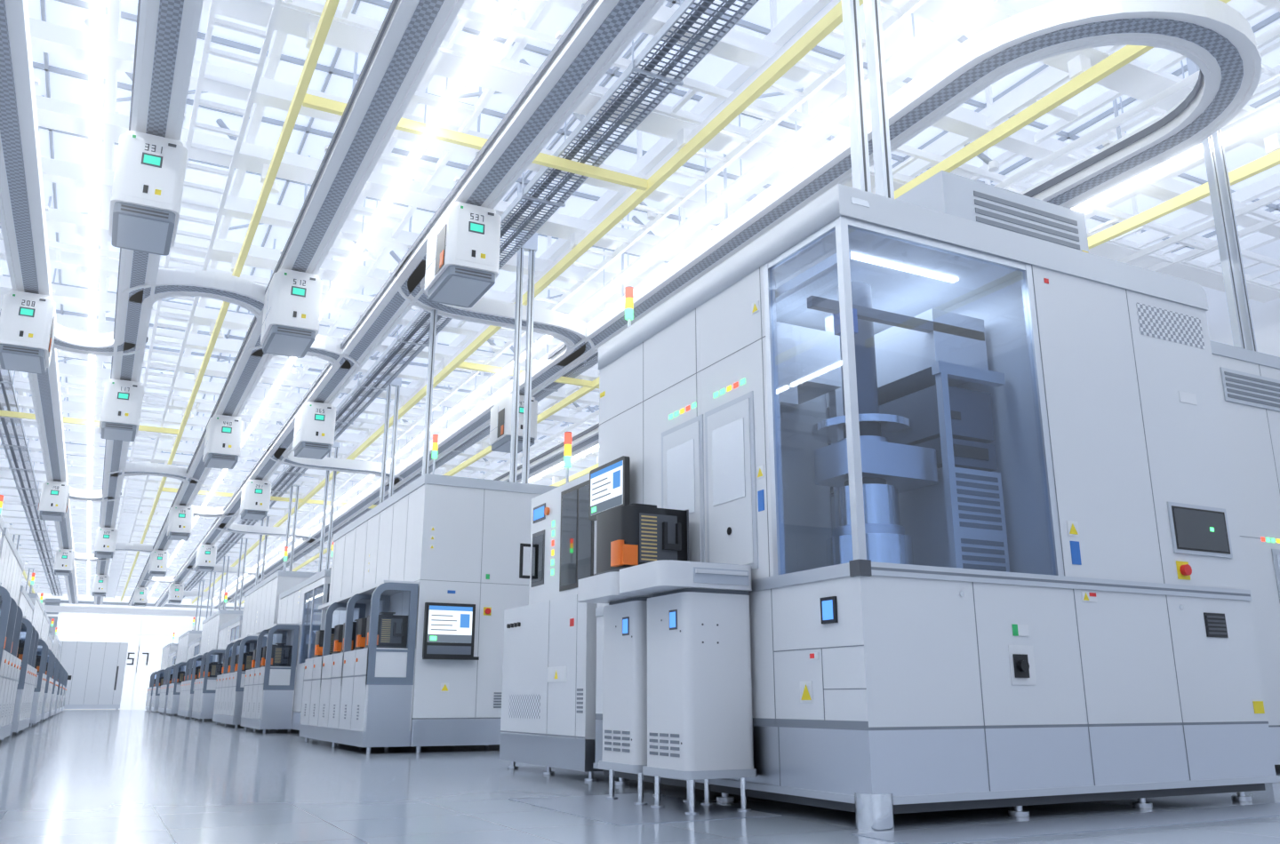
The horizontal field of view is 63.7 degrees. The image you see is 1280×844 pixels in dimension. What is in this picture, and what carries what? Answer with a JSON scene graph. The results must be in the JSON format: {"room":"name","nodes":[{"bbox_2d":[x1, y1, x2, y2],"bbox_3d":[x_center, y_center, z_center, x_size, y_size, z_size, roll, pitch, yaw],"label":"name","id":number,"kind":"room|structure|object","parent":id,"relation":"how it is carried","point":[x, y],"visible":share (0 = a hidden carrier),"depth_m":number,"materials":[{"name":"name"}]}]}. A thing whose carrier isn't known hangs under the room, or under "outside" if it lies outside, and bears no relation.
{"room":"semiconductor factory cleanroom","nodes":[
{"label":"semiconductor factory cleanroom","id":0,"kind":"room"},
{"bbox_2d":[12,535,20,551],"bbox_3d":[-19.475,4.443,31.974,0.260,3.597,0.100,8,-17,-26],"label":"support pole","id":1,"kind":"object","parent":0,"point":[13,536],"depth_m":32.15,"materials":[{"name":"grey metal"}]},
{"bbox_2d":[27,592,244,710],"bbox_3d":[-23.982,11.137,51.665,20.000,6.300,0.500,8,-17,-26],"label":"wall","id":2,"kind":"structure","parent":0,"point":[147,630],"depth_m":51.08,"materials":[{"name":"white paint"}]},
{"bbox_2d":[255,516,270,585],"bbox_3d":[-10.526,3.571,28.731,0.260,3.597,0.100,8,-17,-26],"label":"support pole","id":3,"kind":"object","parent":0,"point":[268,517],"depth_m":28.67,"materials":[{"name":"grey metal"}]},
{"bbox_2d":[282,475,301,571],"bbox_3d":[-8.317,2.682,24.557,0.260,4.047,0.100,8,-17,-26],"label":"support pole","id":4,"kind":"object","parent":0,"point":[298,486],"depth_m":24.60,"materials":[{"name":"silver metal"}]},
{"bbox_2d":[318,411,342,573],"bbox_3d":[-6.246,1.427,20.757,0.260,3.597,0.100,8,-17,-26],"label":"support pole","id":5,"kind":"object","parent":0,"point":[336,445],"depth_m":20.63,"materials":[{"name":"silver metal"}]},
{"bbox_2d":[378,336,403,504],"bbox_3d":[-4.037,0.538,16.583,0.260,4.047,0.100,8,-17,-26],"label":"support pole","id":6,"kind":"object","parent":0,"point":[396,382],"depth_m":16.64,"materials":[{"name":"silver metal"}]},
{"bbox_2d":[509,183,538,483],"bbox_3d":[-1.299,-1.041,11.538,0.260,3.617,0.100,8,-17,-26],"label":"support pole","id":7,"kind":"object","parent":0,"point":[531,246],"depth_m":11.43,"materials":[{"name":"silver metal"}]},
{"bbox_2d":[0,0,1279,606],"bbox_3d":[-9.762,1.513,25.845,19.800,1.120,61.800,8,-17,-26],"label":"ceiling","id":8,"kind":"structure","parent":0,"point":[142,513],"depth_m":10.64,"materials":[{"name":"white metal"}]},
{"bbox_2d":[25,568,34,592],"bbox_3d":[-24.077,6.749,40.547,0.260,3.597,0.100,8,-17,-26],"label":"support pole","id":9,"kind":"object","parent":8,"relation":"hanging from","point":[28,572],"depth_m":40.64,"materials":[{"name":"grey metal"}]},
{"bbox_2d":[0,364,63,596],"bbox_3d":[-14.068,0.880,23.704,0.460,1.010,61.200,8,-17,-26],"label":"cable tray","id":10,"kind":"object","parent":8,"relation":"hanging from","point":[41,549],"visible":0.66,"depth_m":22.61,"materials":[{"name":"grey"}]},
{"bbox_2d":[87,0,106,596],"bbox_3d":[-13.428,1.367,25.287,0.090,1.128,55.150,8,-17,-26],"label":"ceiling light","id":11,"kind":"object","parent":8,"relation":"attached to","point":[97,7],"depth_m":9.85,"materials":[{"name":"white plastic"}]},
{"bbox_2d":[193,580,205,631],"bbox_3d":[-19.086,7.859,44.678,0.260,3.597,0.100,8,-17,-26],"label":"support pole","id":12,"kind":"object","parent":8,"relation":"hanging from","point":[201,580],"depth_m":44.64,"materials":[{"name":"grey metal"}]},
{"bbox_2d":[205,572,215,619],"bbox_3d":[-16.877,6.970,40.504,0.260,4.047,0.100,8,-17,-26],"label":"support pole","id":13,"kind":"object","parent":8,"relation":"hanging from","point":[214,577],"depth_m":40.52,"materials":[{"name":"grey metal"}]},
{"bbox_2d":[217,556,230,610],"bbox_3d":[-14.806,5.715,36.704,0.260,3.597,0.100,8,-17,-26],"label":"support pole","id":14,"kind":"object","parent":8,"relation":"hanging from","point":[223,567],"depth_m":36.68,"materials":[{"name":"grey metal"}]},
{"bbox_2d":[233,538,247,610],"bbox_3d":[-12.597,4.826,32.530,0.260,4.047,0.100,8,-17,-26],"label":"support pole","id":15,"kind":"object","parent":8,"relation":"hanging from","point":[246,540],"depth_m":32.51,"materials":[{"name":"grey metal"}]},
{"bbox_2d":[147,0,516,599],"bbox_3d":[-11.146,1.674,26.429,0.090,1.128,55.150,8,-17,-26],"label":"ceiling light","id":16,"kind":"object","parent":8,"relation":"attached to","point":[500,12],"depth_m":9.57,"materials":[{"name":"white plastic"}]},
{"bbox_2d":[183,0,759,598],"bbox_3d":[-9.362,1.518,26.058,0.460,1.020,61.200,8,-17,-26],"label":"cable tray","id":17,"kind":"object","parent":8,"relation":"hanging from","point":[734,19],"visible":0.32,"depth_m":9.34,"materials":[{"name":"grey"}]},
{"bbox_2d":[229,109,831,603],"bbox_3d":[-9.655,3.058,31.786,0.460,1.020,50.400,8,-17,-26],"label":"cable tray","id":18,"kind":"object","parent":8,"relation":"hanging from","point":[539,396],"visible":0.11,"depth_m":20.24,"materials":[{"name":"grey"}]},
{"bbox_2d":[210,0,986,600],"bbox_3d":[-8.571,2.021,27.718,0.090,1.128,55.150,8,-17,-26],"label":"ceiling light","id":19,"kind":"object","parent":8,"relation":"attached to","point":[963,8],"depth_m":10.02,"materials":[{"name":"white plastic"}]},
{"bbox_2d":[0,0,1261,608],"bbox_3d":[-10.407,2.054,27.337,8.910,1.390,57.000,8,-17,-26],"label":"track","id":20,"kind":"object","parent":8,"relation":"attached to","point":[1213,35],"visible":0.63,"depth_m":9.05,"materials":[{"name":"white metal"}]},
{"bbox_2d":[0,290,56,374],"bbox_3d":[-6.982,-1.025,11.749,0.526,0.750,0.822,8,-17,-26],"label":"vehicle","id":21,"kind":"object","parent":20,"relation":"hanging from","point":[28,320],"visible":1,"depth_m":11.44,"materials":[{"name":"white plastic"}]},
{"bbox_2d":[38,480,70,521],"bbox_3d":[-12.344,1.660,21.737,0.526,0.750,0.822,8,-17,-26],"label":"vehicle","id":22,"kind":"object","parent":20,"relation":"hanging from","point":[54,496],"visible":1,"depth_m":21.41,"materials":[{"name":"white plastic"}]},
{"bbox_2d":[53,548,74,575],"bbox_3d":[-17.544,4.265,31.425,0.503,0.750,0.822,8,-17,-26],"label":"vehicle","id":23,"kind":"object","parent":20,"relation":"hanging from","point":[65,557],"visible":1,"depth_m":31.09,"materials":[{"name":"white metal"}]},
{"bbox_2d":[91,574,109,596],"bbox_3d":[-19.833,6.005,37.894,0.503,0.750,0.822,8,-17,-26],"label":"vehicle","id":24,"kind":"object","parent":20,"relation":"hanging from","point":[100,582],"visible":1,"depth_m":37.55,"materials":[{"name":"white"}]},
{"bbox_2d":[93,527,117,558],"bbox_3d":[-14.265,3.215,27.520,0.503,0.750,0.822,8,-17,-26],"label":"vehicle","id":25,"kind":"object","parent":20,"relation":"hanging from","point":[106,537],"visible":1,"depth_m":27.18,"materials":[{"name":"white"}]},
{"bbox_2d":[99,378,143,441],"bbox_3d":[-7.500,-0.174,14.916,0.503,0.750,0.822,8,-17,-26],"label":"vehicle","id":26,"kind":"object","parent":20,"relation":"hanging from","point":[122,404],"visible":1,"depth_m":14.59,"materials":[{"name":"white"}]},
{"bbox_2d":[133,586,149,607],"bbox_3d":[-20.324,7.108,41.999,0.503,0.750,0.822,8,-17,-26],"label":"vehicle","id":27,"kind":"object","parent":20,"relation":"hanging from","point":[141,593],"visible":1,"depth_m":41.67,"materials":[{"name":"white metal"}]},
{"bbox_2d":[108,130,187,255],"bbox_3d":[-4.071,-1.891,8.529,0.503,0.750,0.822,8,-17,-26],"label":"vehicle","id":28,"kind":"object","parent":20,"relation":"hanging from","point":[149,175],"visible":1,"depth_m":8.21,"materials":[{"name":"white"}]},
{"bbox_2d":[148,550,169,576],"bbox_3d":[-14.802,4.342,31.710,0.503,0.750,0.822,8,-17,-26],"label":"vehicle","id":29,"kind":"object","parent":20,"relation":"hanging from","point":[159,559],"visible":1,"depth_m":31.38,"materials":[{"name":"white metal"}]},
{"bbox_2d":[168,583,183,604],"bbox_3d":[-18.365,6.787,40.804,0.503,0.750,0.822,8,-17,-26],"label":"vehicle","id":30,"kind":"object","parent":20,"relation":"hanging from","point":[176,590],"visible":1,"depth_m":40.47,"materials":[{"name":"white metal"}]},
{"bbox_2d":[166,504,193,541],"bbox_3d":[-10.890,2.382,24.423,0.503,0.750,0.822,8,-17,-26],"label":"vehicle","id":31,"kind":"object","parent":20,"relation":"hanging from","point":[180,517],"visible":1,"depth_m":24.09,"materials":[{"name":"white"}]},
{"bbox_2d":[194,544,216,572],"bbox_3d":[-12.843,4.021,30.515,0.503,0.750,0.822,8,-17,-26],"label":"vehicle","id":32,"kind":"object","parent":20,"relation":"hanging from","point":[205,560],"visible":1,"depth_m":30.19,"materials":[{"name":"white"}]},
{"bbox_2d":[202,415,243,469],"bbox_3d":[-6.771,0.319,16.749,0.503,0.750,0.822,8,-17,-26],"label":"vehicle","id":33,"kind":"object","parent":20,"relation":"hanging from","point":[224,433],"visible":1,"depth_m":16.42,"materials":[{"name":"white plastic"}]},
{"bbox_2d":[239,479,271,520],"bbox_3d":[-8.057,1.623,21.599,0.503,0.750,0.822,8,-17,-26],"label":"vehicle","id":34,"kind":"object","parent":20,"relation":"hanging from","point":[255,497],"visible":1,"depth_m":21.27,"materials":[{"name":"white plastic"}]},
{"bbox_2d":[260,269,322,358],"bbox_3d":[-3.780,-1.179,11.176,0.503,0.750,0.822,8,-17,-26],"label":"vehicle","id":35,"kind":"object","parent":20,"relation":"hanging from","point":[291,320],"visible":1,"depth_m":10.86,"materials":[{"name":"white"}]},
{"bbox_2d":[292,401,335,459],"bbox_3d":[-5.065,0.125,16.026,0.503,0.750,0.822,8,-17,-26],"label":"vehicle","id":36,"kind":"object","parent":20,"relation":"hanging from","point":[315,422],"visible":1,"depth_m":15.70,"materials":[{"name":"white plastic"}]},
{"bbox_2d":[424,201,501,307],"bbox_3d":[-1.674,-1.574,9.707,0.526,0.750,0.822,8,-17,-26],"label":"vehicle","id":37,"kind":"object","parent":20,"relation":"hanging from","point":[462,261],"visible":1,"depth_m":9.40,"materials":[{"name":"white plastic"},{"name":"grey plastic"},{"name":"glass"}]},
{"bbox_2d":[489,393,537,453],"bbox_3d":[-1.920,0.022,15.643,0.526,0.750,0.822,8,-17,-26],"label":"vehicle","id":38,"kind":"object","parent":20,"relation":"hanging from","point":[501,412],"visible":0.76,"depth_m":15.37,"materials":[{"name":"white"}]},
{"bbox_2d":[841,0,894,199],"bbox_3d":[1.120,-2.732,5.383,0.260,3.547,0.100,8,-17,-26],"label":"support pole","id":39,"kind":"object","parent":8,"relation":"hanging from","point":[859,142],"depth_m":5.05,"materials":[{"name":"silver metal"}]},
{"bbox_2d":[476,60,1279,483],"bbox_3d":[-5.686,2.409,29.163,0.090,1.128,55.150,8,-17,-26],"label":"ceiling light","id":40,"kind":"object","parent":8,"relation":"attached to","point":[1272,110],"depth_m":9.39,"materials":[{"name":"white plastic"}]},
{"bbox_2d":[1185,57,1257,351],"bbox_3d":[4.859,-2.033,8.660,0.260,3.197,0.100,8,-17,-26],"label":"support pole","id":41,"kind":"object","parent":8,"relation":"hanging from","point":[1230,255],"depth_m":8.49,"materials":[{"name":"silver metal"}]},
{"bbox_2d":[0,710,1279,843],"bbox_3d":[-9.762,7.084,24.347,20.000,0.063,62.000,8,-17,-26],"label":"floor","id":42,"kind":"structure","parent":0,"point":[70,777],"depth_m":4.88,"materials":[{"name":"tile"}]},
{"bbox_2d":[0,514,23,741],"bbox_3d":[-8.078,1.972,10.646,2.870,2.700,4.620,8,-17,-26],"label":"machine","id":43,"kind":"object","parent":42,"relation":"on","point":[12,615],"visible":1,"depth_m":11.12,"materials":[{"name":"silver metal"}]},
{"bbox_2d":[0,528,39,736],"bbox_3d":[-10.379,3.125,14.933,2.870,2.700,4.620,8,-17,-26],"label":"machine","id":44,"kind":"object","parent":42,"relation":"on","point":[12,566],"visible":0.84,"depth_m":14.85,"materials":[{"name":"silver metal"}]},
{"bbox_2d":[0,495,3,513],"bbox_3d":[-8.631,1.208,13.879,0.067,0.450,0.070,8,-17,-26],"label":"light","id":45,"kind":"object","parent":44,"relation":"on","point":[1,496],"visible":1,"depth_m":13.90,"materials":[{"name":"multicoloured plastic"}]},
{"bbox_2d":[16,640,24,662],"bbox_3d":[-8.788,3.202,14.427,0.385,0.353,0.374,8,-17,-26],"label":"pod","id":46,"kind":"object","parent":44,"relation":"in","point":[21,643],"visible":0.08,"depth_m":14.34,"materials":[{"name":"grey plastic"}]},
{"bbox_2d":[17,585,48,727],"bbox_3d":[-12.680,4.422,19.181,2.870,2.400,4.620,8,-17,-26],"label":"machine","id":47,"kind":"object","parent":42,"relation":"on","point":[25,604],"visible":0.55,"depth_m":19.31,"materials":[{"name":"silver metal"}]},
{"bbox_2d":[26,592,55,722],"bbox_3d":[-14.981,5.430,23.507,2.870,2.700,4.620,8,-17,-26],"label":"machine","id":48,"kind":"object","parent":42,"relation":"on","point":[38,612],"visible":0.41,"depth_m":23.11,"materials":[{"name":"silver metal"}]},
{"bbox_2d":[29,573,35,593],"bbox_3d":[-13.233,3.514,22.453,0.067,0.450,0.070,8,-17,-26],"label":"light","id":49,"kind":"object","parent":48,"relation":"on","point":[33,574],"visible":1,"depth_m":22.45,"materials":[{"name":"multicoloured plastic"}]},
{"bbox_2d":[38,610,60,719],"bbox_3d":[-17.282,6.583,27.794,2.870,2.700,4.620,8,-17,-26],"label":"machine","id":50,"kind":"object","parent":42,"relation":"on","point":[45,625],"visible":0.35,"depth_m":27.63,"materials":[{"name":"silver metal"}]},
{"bbox_2d":[47,632,63,715],"bbox_3d":[-19.583,7.880,32.041,2.870,2.400,4.620,8,-17,-26],"label":"machine","id":51,"kind":"object","parent":42,"relation":"on","point":[50,641],"visible":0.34,"depth_m":32.16,"materials":[{"name":"silver metal"}]},
{"bbox_2d":[48,632,65,713],"bbox_3d":[-21.884,8.888,36.367,2.870,2.700,4.620,8,-17,-26],"label":"machine","id":52,"kind":"object","parent":42,"relation":"on","point":[53,635],"visible":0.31,"depth_m":35.91,"materials":[{"name":"silver metal"}]},
{"bbox_2d":[56,640,68,712],"bbox_3d":[-24.185,10.041,40.654,2.870,2.700,4.620,8,-17,-26],"label":"machine","id":53,"kind":"object","parent":42,"relation":"on","point":[59,645],"visible":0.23,"depth_m":40.61,"materials":[{"name":"silver metal"}]},
{"bbox_2d":[58,641,127,710],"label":"door","id":54,"kind":"structure","parent":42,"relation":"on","point":[95,670],"depth_m":48.27,"materials":[{"name":"silver metal"}]},
{"bbox_2d":[144,643,177,711],"bbox_3d":[-19.441,11.016,44.280,2.870,2.700,4.520,8,-17,-26],"label":"machine","id":55,"kind":"object","parent":42,"relation":"on","point":[170,648],"visible":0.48,"depth_m":42.95,"materials":[{"name":"silver metal"}]},
{"bbox_2d":[150,650,177,712],"bbox_3d":[-17.301,10.161,40.235,2.870,2.250,4.020,8,-17,-26],"label":"machine","id":56,"kind":"object","parent":42,"relation":"on","point":[155,702],"visible":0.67,"depth_m":39.50,"materials":[{"name":"silver metal"}]},
{"bbox_2d":[158,630,201,714],"bbox_3d":[-15.161,8.872,36.306,2.870,2.700,4.520,8,-17,-26],"label":"machine","id":57,"kind":"object","parent":42,"relation":"on","point":[189,636],"visible":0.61,"depth_m":34.85,"materials":[{"name":"silver metal"}]},
{"bbox_2d":[166,637,201,716],"bbox_3d":[-13.021,8.017,32.261,2.870,2.250,4.020,8,-17,-26],"label":"machine","id":58,"kind":"object","parent":42,"relation":"on","point":[194,647],"visible":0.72,"depth_m":31.57,"materials":[{"name":"silver metal"}]},
{"bbox_2d":[177,609,243,719],"bbox_3d":[-10.881,6.728,28.333,2.870,2.700,4.520,8,-17,-26],"label":"machine","id":59,"kind":"object","parent":42,"relation":"on","point":[211,626],"visible":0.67,"depth_m":26.91,"materials":[{"name":"silver metal"}]},
{"bbox_2d":[224,592,227,609],"bbox_3d":[-10.674,4.619,26.562,0.067,0.450,0.070,8,-17,-26],"label":"light","id":60,"kind":"object","parent":59,"relation":"on","point":[226,594],"visible":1,"depth_m":26.56,"materials":[{"name":"multicoloured plastic"}]},
{"bbox_2d":[191,616,242,721],"bbox_3d":[-8.741,5.873,24.288,2.870,2.250,4.020,8,-17,-26],"label":"machine","id":61,"kind":"object","parent":42,"relation":"on","point":[204,690],"visible":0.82,"depth_m":23.63,"materials":[{"name":"silver metal"}]},
{"bbox_2d":[212,570,318,728],"bbox_3d":[-6.601,4.584,20.359,2.870,2.700,4.520,8,-17,-26],"label":"machine","id":62,"kind":"object","parent":42,"relation":"on","point":[261,602],"visible":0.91,"depth_m":19.03,"materials":[{"name":"silver metal"}]},
{"bbox_2d":[283,546,287,571],"bbox_3d":[-6.394,2.475,18.588,0.067,0.450,0.070,8,-17,-26],"label":"light","id":63,"kind":"object","parent":62,"relation":"on","point":[285,548],"visible":1,"depth_m":18.58,"materials":[{"name":"multicoloured plastic"}]},
{"bbox_2d":[240,569,331,734],"bbox_3d":[-4.461,3.729,16.314,2.870,2.250,4.020,8,-17,-26],"label":"machine","id":64,"kind":"object","parent":42,"relation":"on","point":[273,689],"visible":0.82,"depth_m":15.59,"materials":[{"name":"silver metal"}]},
{"bbox_2d":[298,473,557,753],"bbox_3d":[-2.303,2.440,12.349,2.870,2.680,4.600,8,-17,-26],"label":"machine","id":65,"kind":"object","parent":42,"relation":"on","point":[442,553],"visible":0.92,"depth_m":10.32,"materials":[{"name":"silver metal"}]},
{"bbox_2d":[312,628,334,657],"bbox_3d":[-3.745,2.677,12.473,0.385,0.353,0.374,8,-17,-26],"label":"pod","id":66,"kind":"object","parent":65,"relation":"in","point":[319,635],"visible":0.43,"depth_m":12.30,"materials":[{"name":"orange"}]},
{"bbox_2d":[331,624,343,655],"bbox_3d":[-3.239,2.423,11.530,0.385,0.353,0.374,8,-17,-26],"label":"pod","id":67,"kind":"object","parent":65,"relation":"in","point":[338,629],"visible":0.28,"depth_m":11.35,"materials":[{"name":"grey"}]},
{"bbox_2d":[340,619,356,653],"bbox_3d":[-3.026,2.317,11.133,0.385,0.353,0.374,8,-17,-26],"label":"pod","id":68,"kind":"object","parent":65,"relation":"in","point":[354,623],"visible":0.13,"depth_m":10.96,"materials":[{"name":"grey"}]},
{"bbox_2d":[353,617,367,650],"bbox_3d":[-2.732,2.170,10.586,0.385,0.353,0.374,8,-17,-26],"label":"pod","id":69,"kind":"object","parent":65,"relation":"in","point":[361,623],"visible":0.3,"depth_m":10.41,"materials":[{"name":"grey"}]},
{"bbox_2d":[363,612,407,648],"bbox_3d":[-2.520,2.063,10.190,0.385,0.353,0.374,8,-17,-26],"label":"pod","id":70,"kind":"object","parent":65,"relation":"in","point":[392,629],"visible":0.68,"depth_m":10.06,"materials":[{"name":"grey plastic"}]},
{"bbox_2d":[421,309,437,476],"bbox_3d":[-2.420,-0.240,11.829,0.260,2.221,0.100,8,-17,-26],"label":"support pole","id":71,"kind":"object","parent":65,"relation":"on","point":[434,313],"visible":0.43,"depth_m":11.83,"materials":[{"name":"silver metal"}]},
{"bbox_2d":[432,434,438,474],"bbox_3d":[-2.114,0.350,10.610,0.067,0.450,0.070,8,-17,-26],"label":"light","id":72,"kind":"object","parent":65,"relation":"on","point":[435,445],"visible":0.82,"depth_m":10.61,"materials":[{"name":"multicoloured plastic"}]},
{"bbox_2d":[499,473,603,781],"bbox_3d":[0.146,1.532,7.621,1.920,1.980,1.520,8,-17,-26],"label":"tall cabinet","id":73,"kind":"object","parent":42,"relation":"on","point":[548,718],"visible":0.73,"depth_m":7.09,"materials":[{"name":"silver metal"}]},
{"bbox_2d":[563,432,571,483],"bbox_3d":[-0.555,0.323,7.908,0.067,0.500,0.070,8,-17,-26],"label":"light","id":74,"kind":"object","parent":73,"relation":"on","point":[567,464],"visible":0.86,"depth_m":7.91,"materials":[{"name":"multicoloured plastic"}]},
{"bbox_2d":[577,571,695,805],"bbox_3d":[-0.012,1.346,5.253,0.510,1.108,0.484,8,-17,-26],"label":"port","id":75,"kind":"object","parent":42,"relation":"on","point":[625,617],"visible":0.6,"depth_m":5.15,"materials":[{"name":"silver metal"}]},
{"bbox_2d":[593,504,688,575],"bbox_3d":[-0.014,0.629,5.445,0.405,0.372,0.440,8,-17,-26],"label":"pod","id":76,"kind":"object","parent":75,"relation":"on","point":[631,535],"visible":0.8,"depth_m":5.29,"materials":[{"name":"grey plastic"}]},
{"bbox_2d":[619,560,756,815],"bbox_3d":[0.214,1.233,4.833,0.510,1.108,0.484,8,-17,-26],"label":"port","id":77,"kind":"object","parent":42,"relation":"on","point":[700,715],"visible":1,"depth_m":4.71,"materials":[{"name":"silver metal"}]},
{"bbox_2d":[592,170,1279,831],"bbox_3d":[1.452,0.397,6.058,2.607,3.360,2.585,8,-17,-26],"label":"machine","id":78,"kind":"object","parent":42,"relation":"on","point":[966,461],"visible":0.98,"depth_m":5.04,"materials":[{"name":"silver metal"}]},
{"bbox_2d":[588,456,630,520],"bbox_3d":[-0.168,0.415,6.318,0.094,0.320,0.500,8,-17,-26],"label":"touchscreen monitor","id":79,"kind":"object","parent":78,"relation":"attached to","point":[609,483],"visible":0.92,"depth_m":6.25,"materials":[{"name":"white glass"}]},
{"bbox_2d":[624,286,633,327],"bbox_3d":[-0.071,-0.706,6.858,0.067,0.400,0.070,8,-17,-26],"label":"light","id":80,"kind":"object","parent":78,"relation":"attached to","point":[628,291],"visible":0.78,"depth_m":6.86,"materials":[{"name":"multicoloured plastic"}]},
{"bbox_2d":[1209,340,1279,765],"bbox_3d":[4.759,1.473,9.561,3.020,3.100,3.626,8,-17,-26],"label":"machine","id":81,"kind":"object","parent":42,"relation":"on","point":[1248,381],"visible":0.24,"depth_m":7.62,"materials":[{"name":"silver metal"}]},
{"bbox_2d":[745,193,757,201],"bbox_3d":[1.269,0.322,11.442,0.260,6.300,0.100,8,-17,-26],"label":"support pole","id":82,"kind":"object","parent":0,"point":[754,196],"depth_m":12.23,"materials":[{"name":"white metal"}]},
{"bbox_2d":[1200,239,1279,357],"bbox_3d":[-0.817,5.218,29.650,0.150,6.300,62.000,8,-17,-26],"label":"wall","id":83,"kind":"structure","parent":0,"point":[1266,316],"depth_m":13.49,"materials":[{"name":"white"}]}
]}

